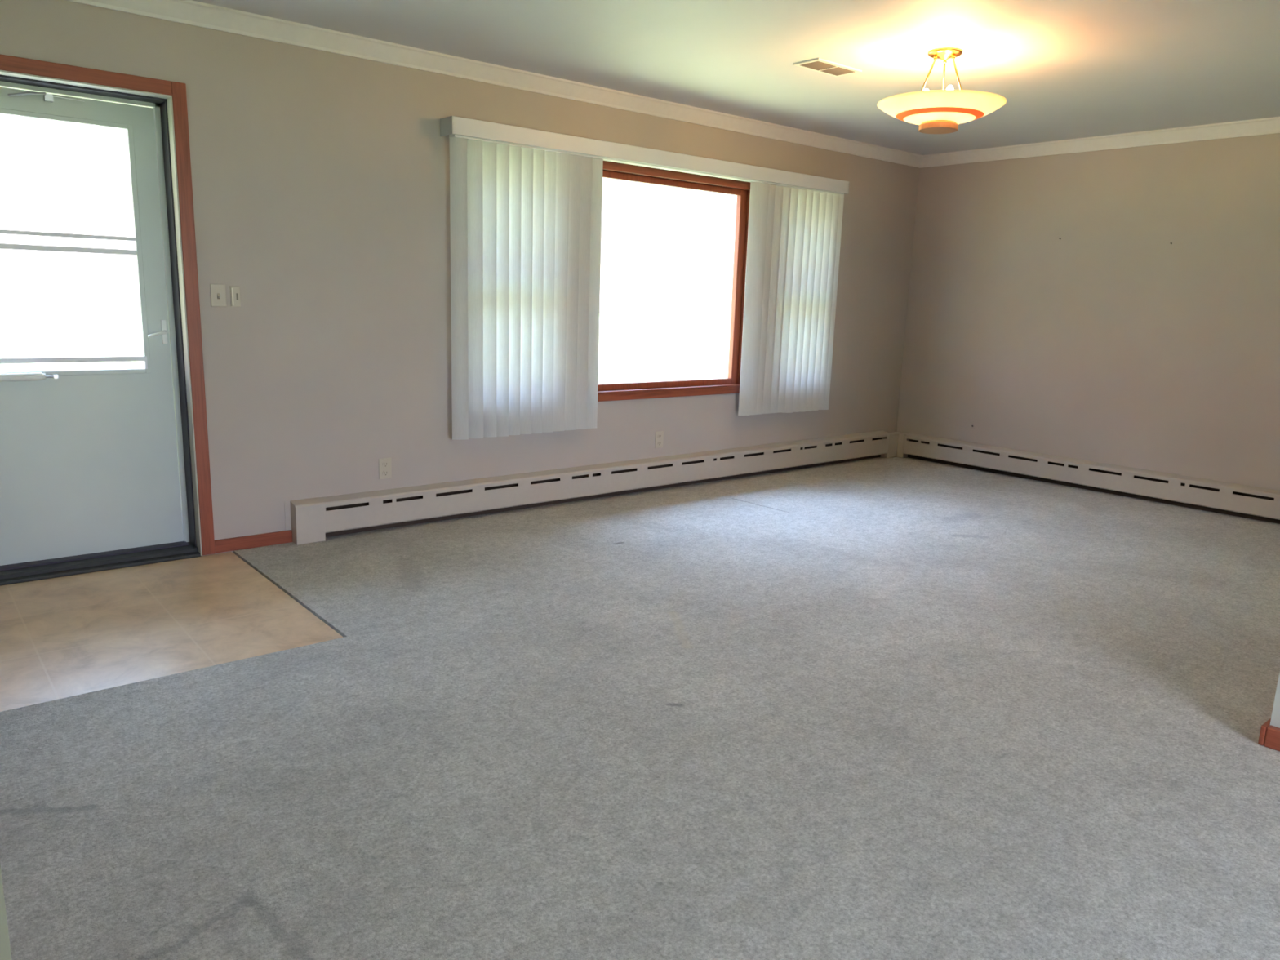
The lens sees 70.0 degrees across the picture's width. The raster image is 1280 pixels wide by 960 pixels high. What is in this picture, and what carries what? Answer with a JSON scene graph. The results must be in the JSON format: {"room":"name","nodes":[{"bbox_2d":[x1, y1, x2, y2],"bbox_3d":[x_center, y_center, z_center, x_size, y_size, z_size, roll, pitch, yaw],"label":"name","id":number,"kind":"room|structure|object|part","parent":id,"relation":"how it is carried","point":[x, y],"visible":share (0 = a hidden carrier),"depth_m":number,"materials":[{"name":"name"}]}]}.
{"room":"empty living room","nodes":[
{"label":"empty living room","id":0,"kind":"room"},
{"bbox_2d":[0,865,11,959],"bbox_3d":[-1.089,0.096,0.388,1.284,2.740,0.120,-8,15,-39],"label":"wall","id":1,"kind":"structure","parent":0,"point":[5,948],"depth_m":0.82,"materials":[{"name":"paint"}]},
{"bbox_2d":[0,551,343,711],"bbox_3d":[-2.138,0.555,3.418,1.560,0.014,1.393,-8,15,-39],"label":"floor tile","id":2,"kind":"structure","parent":0,"point":[63,637],"depth_m":3.45,"materials":[{"name":"beige tile"}]},
{"bbox_2d":[0,0,919,555],"bbox_3d":[-0.497,-0.926,5.535,7.300,2.740,0.200,-8,15,-39],"label":"wall","id":3,"kind":"structure","parent":0,"point":[321,179],"depth_m":4.60,"materials":[{"name":"paint"}]},
{"bbox_2d":[0,70,202,585],"bbox_3d":[-2.471,-0.614,3.915,0.934,2.058,0.218,-8,15,-39],"label":"door","id":4,"kind":"structure","parent":3,"relation":"in","point":[98,467],"depth_m":4.09,"materials":[{"name":"grey paint"}]},
{"bbox_3d":[-2.549,-0.448,3.952,0.048,0.016,0.038,-8,15,-39],"label":"closer rod","id":5,"kind":"part","parent":4,"relation":"part of","materials":[{"name":"silver metal"}]},
{"bbox_3d":[-2.507,-1.014,3.890,0.644,0.077,0.018,-8,15,-39],"label":"sash rail","id":6,"kind":"part","parent":4,"relation":"part of","materials":[{"name":"silver metal"}]},
{"bbox_3d":[-2.518,-0.506,3.986,0.660,0.058,0.016,-8,15,-39],"label":"screen rail","id":7,"kind":"part","parent":4,"relation":"part of","materials":[{"name":"silver metal"}]},
{"bbox_3d":[-2.203,-0.668,4.175,0.038,0.032,0.093,9,14,33],"label":"lever handle","id":8,"kind":"part","parent":4,"relation":"part of","materials":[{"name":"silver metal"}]},
{"bbox_3d":[-2.196,-0.684,4.217,0.022,0.110,0.010,-8,15,-39],"label":"latch plate","id":9,"kind":"part","parent":4,"relation":"part of","materials":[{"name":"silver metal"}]},
{"bbox_2d":[0,53,215,555],"bbox_3d":[-2.406,-0.628,3.833,1.050,2.110,0.020,-8,15,-39],"label":"trim","id":10,"kind":"structure","parent":3,"relation":"attached to","point":[7,63],"depth_m":4.04,"materials":[{"name":"brown wood"}]},
{"bbox_3d":[-2.373,-1.633,3.629,0.934,0.058,0.020,-8,15,-39],"label":"head casing","id":11,"kind":"part","parent":10,"relation":"part of","materials":[{"name":"brown wood"}]},
{"bbox_3d":[-2.024,-0.679,4.145,0.058,2.110,0.020,-8,15,-39],"label":"casing","id":12,"kind":"part","parent":10,"relation":"part of","materials":[{"name":"brown wood"}]},
{"bbox_2d":[209,284,226,306],"bbox_3d":[-1.932,-0.846,4.187,0.067,0.102,0.018,-8,15,-39],"label":"light switch","id":13,"kind":"object","parent":3,"relation":"attached to","point":[218,291],"visible":1,"depth_m":4.19,"materials":[{"name":"beige plastic"}]},
{"bbox_2d":[229,285,240,306],"bbox_3d":[-1.875,-0.851,4.235,0.044,0.094,0.016,-8,15,-39],"label":"light switch","id":14,"kind":"object","parent":3,"relation":"attached to","point":[235,301],"visible":1,"depth_m":4.24,"materials":[{"name":"beige plastic"}]},
{"bbox_2d":[214,529,292,553],"bbox_3d":[-1.895,0.301,4.485,0.368,0.063,0.014,-8,15,-39],"label":"baseboard","id":15,"kind":"structure","parent":3,"relation":"attached to","point":[228,544],"depth_m":4.47,"materials":[{"name":"brown wood"}]},
{"bbox_2d":[378,457,391,479],"bbox_3d":[-1.357,-0.061,4.863,0.070,0.112,0.009,-8,15,-39],"label":"wall outlet","id":16,"kind":"object","parent":3,"relation":"attached to","point":[384,464],"visible":1,"depth_m":4.86,"materials":[{"name":"beige plastic"}]},
{"bbox_2d":[382,470,388,475],"bbox_3d":[-1.356,-0.037,4.867,0.034,0.029,0.003,-8,15,-39],"label":"receptacle","id":17,"kind":"object","parent":16,"relation":"attached to","point":[384,473],"depth_m":4.86,"materials":[{"name":"beige plastic"}]},
{"bbox_2d":[382,461,388,466],"bbox_3d":[-1.354,-0.084,4.857,0.034,0.029,0.003,-8,15,-39],"label":"receptacle","id":18,"kind":"object","parent":16,"relation":"attached to","point":[384,464],"depth_m":4.86,"materials":[{"name":"beige plastic"}]},
{"bbox_2d":[284,430,909,545],"bbox_3d":[0.250,-0.050,6.149,5.158,0.226,0.135,-8,15,-39],"label":"baseboard heater","id":19,"kind":"object","parent":3,"relation":"attached to","point":[310,520],"visible":0.98,"depth_m":5.55,"materials":[{"name":"metal"}]},
{"bbox_2d":[440,115,849,439],"bbox_3d":[0.221,-1.203,5.862,3.227,1.677,0.130,-8,15,-39],"label":"vertical blinds","id":20,"kind":"object","parent":3,"relation":"attached to","point":[526,203],"visible":1,"depth_m":5.28,"materials":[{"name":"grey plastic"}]},
{"bbox_3d":[0.254,-1.957,5.699,3.177,0.058,0.058,-8,15,-39],"label":"head rail","id":21,"kind":"part","parent":20,"relation":"part of","materials":[{"name":"white plastic"}]},
{"bbox_2d":[654,431,663,448],"bbox_3d":[0.129,-0.268,6.080,0.070,0.112,0.009,-8,15,-39],"label":"wall outlet","id":22,"kind":"object","parent":3,"relation":"attached to","point":[660,434],"visible":1,"depth_m":6.08,"materials":[{"name":"beige plastic"}]},
{"bbox_2d":[64,0,1279,168],"bbox_3d":[0.791,-1.878,3.746,6.980,0.085,3.800,-8,15,-39],"label":"trim","id":23,"kind":"structure","parent":3,"relation":"attached to","point":[190,12],"depth_m":5.25,"materials":[{"name":"paint"}]},
{"bbox_2d":[597,160,751,401],"bbox_3d":[0.156,-1.273,5.991,3.146,1.444,0.230,-8,15,-39],"label":"window","id":24,"kind":"structure","parent":3,"relation":"in","point":[611,170],"depth_m":6.12,"materials":[{"name":"brown wood"}]},
{"bbox_3d":[0.238,-1.934,5.783,3.146,0.062,0.020,-8,15,-39],"label":"head casing","id":25,"kind":"part","parent":24,"relation":"part of","materials":[{"name":"brown wood"}]},
{"bbox_2d":[0,457,1279,959],"bbox_3d":[1.255,0.769,2.883,7.900,0.020,6.600,-8,15,-39],"label":"floor","id":26,"kind":"structure","parent":0,"point":[878,708],"depth_m":2.61,"materials":[{"name":"carpet"}]},
{"bbox_2d":[191,0,1279,155],"bbox_3d":[1.396,-1.719,2.465,8.100,0.150,6.950,-8,15,-39],"label":"ceiling","id":27,"kind":"structure","parent":0,"point":[1064,69],"depth_m":4.33,"materials":[{"name":"paint"}]},
{"bbox_2d":[793,57,862,76],"bbox_3d":[0.953,-2.091,4.634,0.343,0.010,0.164,-8,15,-39],"label":"ceiling vent","id":28,"kind":"object","parent":27,"relation":"in","point":[817,64],"visible":1,"depth_m":4.62,"materials":[{"name":"white metal"}]},
{"bbox_2d":[877,47,1006,133],"bbox_3d":[1.428,-1.838,4.324,0.584,0.352,0.584,-8,15,-39],"label":"ceiling light","id":29,"kind":"object","parent":27,"relation":"attached to","point":[935,111],"visible":1,"depth_m":4.22,"materials":[{"name":"beige glass"}]},
{"bbox_3d":[1.343,-1.873,4.304,0.097,0.246,0.015,0,12,-8],"label":"rod","id":30,"kind":"part","parent":29,"relation":"part of","materials":[{"name":"gold metal"}]},
{"bbox_3d":[1.424,-1.712,4.350,0.330,0.026,0.330,-8,15,-39],"label":"lamp shade","id":31,"kind":"part","parent":29,"relation":"part of","materials":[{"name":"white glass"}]},
{"bbox_3d":[1.425,-1.760,4.340,0.584,0.056,0.584,-8,15,-39],"label":"lamp shade","id":32,"kind":"part","parent":29,"relation":"part of","materials":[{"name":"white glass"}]},
{"bbox_3d":[1.458,-1.888,4.398,0.015,0.246,0.097,5,12,17],"label":"rod","id":33,"kind":"part","parent":29,"relation":"part of","materials":[{"name":"gold metal"}]},
{"bbox_3d":[1.445,-1.805,4.262,0.038,0.072,0.038,-8,15,-39],"label":"bulb","id":34,"kind":"part","parent":29,"relation":"part of","materials":[{"name":"white glass"}]},
{"bbox_3d":[1.485,-1.858,4.251,0.016,0.246,0.097,-8,15,-39],"label":"rod","id":35,"kind":"part","parent":29,"relation":"part of","materials":[{"name":"gold metal"}]},
{"bbox_2d":[896,133,1279,490],"bbox_3d":[3.510,-0.947,6.274,0.200,2.740,3.800,-8,15,-39],"label":"wall","id":36,"kind":"structure","parent":0,"point":[1110,340],"depth_m":6.37,"materials":[{"name":"paint"}]},
{"bbox_2d":[903,432,1279,524],"bbox_3d":[3.410,0.023,6.339,0.072,0.209,3.650,-8,15,-39],"label":"baseboard heater","id":37,"kind":"object","parent":36,"relation":"attached to","point":[1255,503],"visible":1,"depth_m":6.45,"materials":[{"name":"metal"}]},
{"bbox_2d":[1270,671,1279,728],"bbox_3d":[3.408,-0.428,3.694,3.720,2.740,0.120,-8,15,-39],"label":"wall","id":38,"kind":"structure","parent":0,"point":[1275,717],"depth_m":2.75,"materials":[{"name":"paint"}]},
{"bbox_2d":[1257,718,1271,745],"bbox_3d":[3.205,0.595,3.846,3.450,0.063,0.015,-8,15,-39],"label":"baseboard","id":39,"kind":"structure","parent":38,"relation":"attached to","point":[1264,727],"depth_m":2.76,"materials":[{"name":"brown wood"}]},
{"bbox_3d":[2.917,-0.001,1.508,0.120,2.740,2.680,-8,15,-39],"label":"wall partition","id":40,"kind":"structure","parent":0,"visible":0},
{"bbox_2d":[1263,724,1279,751],"bbox_3d":[2.788,1.014,1.712,0.030,0.063,2.800,-8,15,-39],"label":"baseboard","id":41,"kind":"structure","parent":40,"relation":"attached to","point":[1272,740],"depth_m":2.74,"materials":[{"name":"brown wood"}]},
{"label":"outside","id":42,"kind":"structure","parent":0,"visible":0},
{"bbox_2d":[0,302,730,383],"bbox_3d":[2.174,0.186,7.930,120.000,0.180,120.000,-8,15,-39],"label":"lawn","id":43,"kind":"structure","parent":42,"point":[633,347],"depth_m":27.23,"materials":[{"name":"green plant"}]},
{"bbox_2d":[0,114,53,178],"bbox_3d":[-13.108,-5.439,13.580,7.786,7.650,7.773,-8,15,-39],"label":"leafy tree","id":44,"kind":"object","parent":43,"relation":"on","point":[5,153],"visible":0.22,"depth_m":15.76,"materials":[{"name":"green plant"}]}
]}

